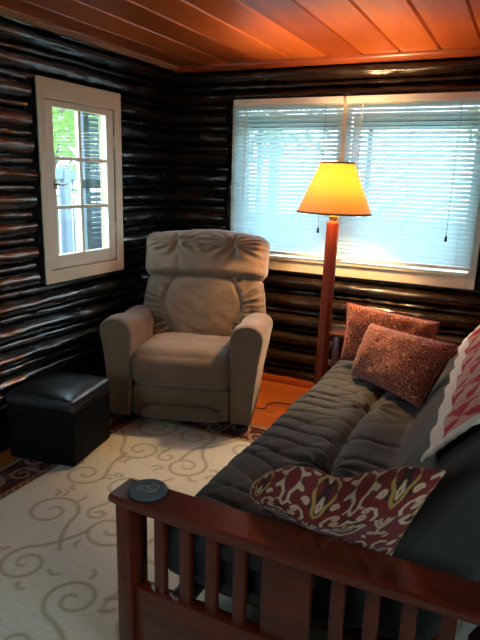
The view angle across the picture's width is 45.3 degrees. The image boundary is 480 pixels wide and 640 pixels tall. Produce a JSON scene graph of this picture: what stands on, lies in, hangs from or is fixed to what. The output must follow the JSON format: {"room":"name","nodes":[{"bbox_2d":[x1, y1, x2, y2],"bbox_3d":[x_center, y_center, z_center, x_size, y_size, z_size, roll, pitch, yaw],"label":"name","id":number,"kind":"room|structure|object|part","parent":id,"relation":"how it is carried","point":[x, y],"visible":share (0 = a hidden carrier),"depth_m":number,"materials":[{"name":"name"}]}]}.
{"room":"cabin living room","nodes":[
{"label":"cabin living room","id":0,"kind":"room"},
{"bbox_2d":[0,15,177,442],"bbox_3d":[-1.587,-0.280,2.460,0.156,2.270,5.190,8,15,25],"label":"wall","id":1,"kind":"structure","parent":0,"point":[44,328],"depth_m":3.45,"materials":[{"name":"brown wood"}]},
{"bbox_2d":[0,438,9,452],"bbox_3d":[-1.559,0.806,2.699,0.050,0.050,4.750,8,15,25],"label":"baseboard","id":2,"kind":"structure","parent":1,"relation":"attached to","point":[5,445],"depth_m":3.18,"materials":[{"name":"black wood"}]},
{"bbox_2d":[28,75,123,284],"bbox_3d":[-0.991,-0.834,3.535,0.156,1.134,0.720,8,15,25],"label":"window","id":3,"kind":"structure","parent":1,"relation":"in","point":[47,93],"depth_m":3.46,"materials":[{"name":"beige paint"}]},
{"bbox_3d":[-1.031,-0.781,3.322,0.034,0.050,0.087,8,15,25],"label":"latch handle","id":4,"kind":"part","parent":3,"relation":"part of","materials":[{"name":"grey metal"}]},
{"bbox_3d":[-0.974,-0.815,3.521,0.040,0.948,0.606,8,15,25],"label":"sash","id":5,"kind":"part","parent":3,"relation":"part of","materials":[{"name":"beige paint"}]},
{"bbox_2d":[80,112,101,249],"bbox_3d":[-0.942,-0.927,3.880,0.042,1.080,0.315,8,15,25],"label":"window shutter","id":6,"kind":"object","parent":3,"relation":"attached to","point":[89,182],"visible":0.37,"depth_m":3.79,"materials":[{"name":"blue wood"}]},
{"bbox_2d":[0,6,177,71],"bbox_3d":[-1.491,-1.357,2.161,0.035,0.030,4.750,8,15,25],"label":"trim","id":7,"kind":"structure","parent":1,"relation":"attached to","point":[4,11],"depth_m":3.29,"materials":[{"name":"brown wood"}]},
{"bbox_2d":[0,380,309,466],"bbox_3d":[0.392,1.153,1.798,4.900,0.080,5.250,8,15,25],"label":"floor","id":8,"kind":"structure","parent":0,"point":[270,392],"depth_m":3.97,"materials":[{"name":"orange wood"}]},
{"bbox_2d":[0,410,476,639],"bbox_3d":[-0.258,1.068,1.871,2.774,0.013,3.464,8,15,25],"label":"area rug","id":9,"kind":"object","parent":8,"relation":"on","point":[59,575],"visible":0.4,"depth_m":2.53,"materials":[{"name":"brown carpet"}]},
{"bbox_2d":[5,370,109,466],"bbox_3d":[-0.985,0.518,3.167,0.402,0.392,0.402,6,14,15],"label":"storage ottoman","id":10,"kind":"object","parent":9,"relation":"on","point":[55,417],"visible":1,"depth_m":3.01,"materials":[{"name":"black leather"}]},
{"bbox_3d":[-0.981,0.371,3.130,0.402,0.087,0.402,6,14,15],"label":"lid","id":11,"kind":"part","parent":10,"relation":"part of","materials":[{"name":"black leather"}]},
{"bbox_2d":[100,229,272,427],"bbox_3d":[-0.295,-0.004,3.787,1.006,1.143,0.937,3,14,7],"label":"recliner","id":12,"kind":"object","parent":9,"relation":"on","point":[196,346],"visible":1,"depth_m":3.59,"materials":[{"name":"brown fabric"}]},
{"bbox_3d":[-0.713,0.217,3.771,0.209,0.619,0.620,3,14,7],"label":"arm","id":13,"kind":"part","parent":12,"relation":"part of"},
{"bbox_2d":[131,332,230,389],"bbox_3d":[-0.322,0.237,3.689,0.640,0.252,0.627,3,14,7],"label":"seat cushion","id":14,"kind":"object","parent":12,"relation":"on","point":[159,360],"depth_m":3.43,"materials":[{"name":"beige fabric"}]},
{"bbox_2d":[143,274,265,336],"bbox_3d":[-0.249,-0.079,3.928,0.855,0.507,0.222,3,1,7],"label":"cushion","id":15,"kind":"object","parent":12,"relation":"on","point":[195,304],"depth_m":3.83,"materials":[{"name":"beige fabric"}]},
{"bbox_3d":[0.076,0.265,3.671,0.209,0.618,0.620,3,14,7],"label":"arm","id":16,"kind":"part","parent":12,"relation":"part of"},
{"bbox_2d":[108,329,479,639],"bbox_3d":[0.689,0.521,2.398,1.307,0.872,2.232,8,15,25],"label":"futon","id":17,"kind":"object","parent":9,"relation":"on","point":[291,556],"visible":0.39,"depth_m":1.54,"materials":[{"name":"brown wood"}]},
{"bbox_3d":[-0.329,0.796,1.769,0.050,0.559,0.090,8,15,25],"label":"post","id":18,"kind":"part","parent":17,"relation":"part of","materials":[{"name":"brown wood"}]},
{"bbox_2d":[128,479,167,501],"bbox_3d":[-0.269,0.496,1.679,0.114,0.014,0.114,8,15,25],"label":"coaster","id":19,"kind":"object","parent":17,"relation":"on","point":[144,490],"visible":1,"depth_m":1.67,"materials":[{"name":"grey stone"}]},
{"bbox_3d":[0.221,0.713,2.678,0.027,0.101,2.043,8,15,25],"label":"rail","id":20,"kind":"part","parent":17,"relation":"part of","materials":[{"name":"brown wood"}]},
{"bbox_3d":[0.123,0.964,1.575,0.970,0.209,0.046,8,15,25],"label":"rail","id":21,"kind":"part","parent":17,"relation":"part of","materials":[{"name":"brown wood"}]},
{"bbox_3d":[0.122,0.726,1.522,0.136,0.286,0.028,8,15,25],"label":"panel","id":22,"kind":"part","parent":17,"relation":"part of","materials":[{"name":"brown wood"}]},
{"bbox_3d":[0.137,0.583,1.485,1.102,0.038,0.124,8,15,25],"label":"armrest","id":23,"kind":"part","parent":17,"relation":"part of","materials":[{"name":"brown wood"}]},
{"bbox_2d":[168,353,479,639],"bbox_3d":[0.651,0.374,2.386,1.094,0.672,1.947,8,15,25],"label":"mattress","id":24,"kind":"object","parent":17,"relation":"on","point":[345,425],"visible":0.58,"depth_m":1.95,"materials":[{"name":"grey fabric"}]},
{"bbox_2d":[250,466,446,555],"bbox_3d":[0.251,0.456,1.524,0.558,0.328,0.163,12,17,36],"label":"throw pillow","id":25,"kind":"object","parent":24,"relation":"on","point":[373,510],"visible":0.88,"depth_m":1.46,"materials":[{"name":"red fabric"}]},
{"bbox_2d":[340,302,439,360],"bbox_3d":[0.817,0.094,3.189,0.524,0.308,0.196,8,15,25],"label":"throw pillow","id":26,"kind":"object","parent":24,"relation":"on","point":[358,318],"visible":0.61,"depth_m":3.19,"materials":[{"name":"orange fabric"}]},
{"bbox_2d":[351,323,457,407],"bbox_3d":[0.783,0.209,2.887,0.274,0.275,0.512,-9,17,-36],"label":"throw pillow","id":27,"kind":"object","parent":24,"relation":"on","point":[407,366],"visible":1,"depth_m":2.78,"materials":[{"name":"orange fabric"}]},
{"bbox_2d":[420,325,479,462],"bbox_3d":[1.008,0.181,2.205,0.434,0.289,1.626,8,15,25],"label":"patchwork quilt","id":28,"kind":"object","parent":24,"relation":"on","point":[459,411],"visible":1,"depth_m":1.87,"materials":[{"name":"white fabric"}]},
{"bbox_3d":[0.598,0.372,3.614,0.050,0.571,0.090,8,15,25],"label":"post","id":29,"kind":"part","parent":17,"relation":"part of","materials":[{"name":"brown wood"}]},
{"bbox_3d":[1.065,0.153,3.328,1.102,0.038,0.125,8,15,25],"label":"armrest","id":30,"kind":"part","parent":17,"relation":"part of","materials":[{"name":"brown wood"}]},
{"bbox_2d":[255,158,371,408],"bbox_3d":[0.408,-0.180,3.623,0.743,1.622,0.448,9,16,25],"label":"floor lamp","id":31,"kind":"object","parent":8,"relation":"on","point":[335,189],"visible":0.77,"depth_m":3.32,"materials":[{"name":"yellow fabric"}]},
{"bbox_3d":[0.222,0.574,3.883,0.435,0.021,0.135,3,14,6],"label":"power cord","id":32,"kind":"part","parent":31,"relation":"part of","materials":[{"name":"brown plastic"}]},
{"bbox_3d":[0.534,-0.008,3.600,0.077,1.200,0.077,9,16,25],"label":"post","id":33,"kind":"part","parent":31,"relation":"part of","materials":[{"name":"brown wood"}]},
{"bbox_2d":[328,216,337,221],"bbox_3d":[0.561,-0.648,3.437,0.060,0.128,0.060,9,16,25],"label":"socket","id":34,"kind":"object","parent":31,"relation":"attached to","point":[332,218],"depth_m":3.43,"materials":[{"name":"gold metal"}]},
{"bbox_3d":[0.567,-0.781,3.404,0.442,0.286,0.442,9,16,25],"label":"lamp shade","id":35,"kind":"part","parent":31,"relation":"part of","materials":[{"name":"yellow fabric"}]},
{"bbox_2d":[0,0,479,65],"bbox_3d":[0.458,-1.127,1.233,5.000,0.080,5.350,8,15,25],"label":"ceiling","id":36,"kind":"structure","parent":0,"point":[174,32],"depth_m":2.99,"materials":[{"name":"brown wood"}]},
{"bbox_2d":[174,56,479,381],"bbox_3d":[1.488,-0.480,3.628,4.840,2.270,0.159,8,15,25],"label":"wall","id":37,"kind":"structure","parent":0,"point":[203,129],"depth_m":4.11,"materials":[{"name":"brown wood"}]},
{"bbox_2d":[261,372,313,388],"bbox_3d":[1.437,0.612,3.834,4.380,0.050,0.050,8,15,25],"label":"baseboard","id":38,"kind":"structure","parent":37,"relation":"attached to","point":[286,380],"depth_m":4.32,"materials":[{"name":"brown wood"}]},
{"bbox_2d":[174,47,479,73],"bbox_3d":[1.492,-1.548,3.305,4.400,0.040,0.045,8,15,25],"label":"trim","id":39,"kind":"structure","parent":37,"relation":"attached to","point":[474,51],"depth_m":3.70,"materials":[{"name":"brown wood"}]},
{"bbox_2d":[230,96,479,289],"bbox_3d":[0.738,-0.886,3.904,1.735,1.181,0.152,8,15,25],"label":"window","id":40,"kind":"structure","parent":37,"relation":"in","point":[451,279],"depth_m":3.82,"materials":[{"name":"beige paint"}]},
{"bbox_2d":[232,96,345,257],"bbox_3d":[0.303,-0.980,3.994,0.790,1.052,0.058,8,15,25],"label":"blind","id":41,"kind":"object","parent":40,"relation":"attached to","point":[287,233],"visible":0.75,"depth_m":4.00,"materials":[{"name":"white plastic"}]},
{"bbox_3d":[0.029,-1.008,4.133,0.002,1.000,0.035,8,15,25],"label":"ladder cord","id":42,"kind":"part","parent":41,"relation":"part of","materials":[{"name":"white fabric"}]},
{"bbox_3d":[0.306,-0.968,4.004,0.002,1.000,0.035,8,15,25],"label":"ladder cord","id":43,"kind":"part","parent":41,"relation":"part of","materials":[{"name":"white fabric"}]},
{"bbox_3d":[0.292,-0.482,4.124,0.790,0.022,0.032,8,15,25],"label":"rail","id":44,"kind":"part","parent":41,"relation":"part of","materials":[{"name":"white"}]},
{"bbox_3d":[0.548,-1.013,3.841,0.009,0.800,0.003,6,14,16],"label":"pull cord","id":45,"kind":"part","parent":41,"relation":"part of","materials":[{"name":"white fabric"}]},
{"bbox_3d":[0.582,-0.928,3.874,0.002,1.000,0.035,8,15,25],"label":"ladder cord","id":46,"kind":"part","parent":41,"relation":"part of","materials":[{"name":"white fabric"}]},
{"bbox_3d":[0.360,-0.954,4.119,0.747,0.980,0.040,8,15,25],"label":"sash","id":47,"kind":"part","parent":40,"relation":"part of","materials":[{"name":"beige paint"}]},
{"bbox_2d":[336,91,479,270],"bbox_3d":[1.062,-0.870,3.638,0.865,1.052,0.058,8,15,25],"label":"blind","id":48,"kind":"object","parent":40,"relation":"attached to","point":[428,244],"visible":0.83,"depth_m":3.62,"materials":[{"name":"white plastic"}]},
{"bbox_3d":[0.762,-0.902,3.790,0.002,1.000,0.035,8,15,25],"label":"ladder cord","id":49,"kind":"part","parent":48,"relation":"part of","materials":[{"name":"white fabric"}]},
{"bbox_3d":[1.050,-0.371,3.768,0.865,0.022,0.032,8,15,25],"label":"rail","id":50,"kind":"part","parent":48,"relation":"part of","materials":[{"name":"white plastic"}]},
{"bbox_3d":[1.065,-0.858,3.647,0.002,1.000,0.035,8,15,25],"label":"ladder cord","id":51,"kind":"part","parent":48,"relation":"part of","materials":[{"name":"white fabric"}]},
{"bbox_3d":[1.297,-0.904,3.489,0.009,0.800,0.003,6,14,16],"label":"pull cord","id":52,"kind":"part","parent":48,"relation":"part of","materials":[{"name":"white fabric"}]},
{"bbox_3d":[1.367,-0.814,3.505,0.002,1.000,0.035,8,15,25],"label":"ladder cord","id":53,"kind":"part","parent":48,"relation":"part of","materials":[{"name":"white fabric"}]},
{"bbox_3d":[1.115,-0.844,3.765,0.820,0.980,0.040,8,15,25],"label":"sash","id":54,"kind":"part","parent":40,"relation":"part of","materials":[{"name":"beige paint"}]},
{"label":"outside","id":55,"kind":"structure","parent":0,"visible":0},
{"bbox_2d":[58,201,467,272],"bbox_3d":[-0.558,1.070,4.973,60.000,0.300,60.000,8,15,25],"label":"ground","id":56,"kind":"structure","parent":55,"point":[76,203],"depth_m":16.30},
{"bbox_2d":[53,109,96,246],"bbox_3d":[-4.392,-5.662,15.873,6.491,7.309,6.570,8,15,25],"label":"leafy tree","id":57,"kind":"object","parent":56,"relation":"on","point":[54,109],"visible":0.02,"depth_m":15.86,"materials":[{"name":"plant"}]},
{"bbox_2d":[52,108,98,253],"bbox_3d":[-3.093,-2.844,9.238,3.916,5.109,3.845,8,15,25],"label":"leafy tree","id":58,"kind":"object","parent":56,"relation":"on","point":[60,131],"visible":0.09,"depth_m":8.44,"materials":[{"name":"green plant"}]},
{"bbox_2d":[55,164,99,253],"bbox_3d":[-1.832,-0.565,6.262,0.090,2.180,5.000,8,15,25],"label":"porch railing","id":59,"kind":"object","parent":56,"relation":"on","point":[64,174],"visible":0.09,"depth_m":6.04,"materials":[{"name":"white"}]},
{"bbox_3d":[-1.854,-0.555,6.218,0.090,2.180,0.090,8,15,25],"label":"post","id":60,"kind":"part","parent":59,"relation":"part of","materials":[{"name":"white wood"}]},
{"bbox_3d":[-1.804,-1.525,6.024,0.060,0.100,5.000,8,15,25],"label":"handrail","id":61,"kind":"part","parent":59,"relation":"part of","materials":[{"name":"white wood"}]},
{"bbox_2d":[247,110,330,254],"bbox_3d":[0.569,-3.681,9.721,3.305,6.707,3.273,8,15,25],"label":"leafy tree","id":62,"kind":"object","parent":56,"relation":"on","point":[290,110],"visible":0.02,"depth_m":9.74,"materials":[{"name":"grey plant"}]}
]}

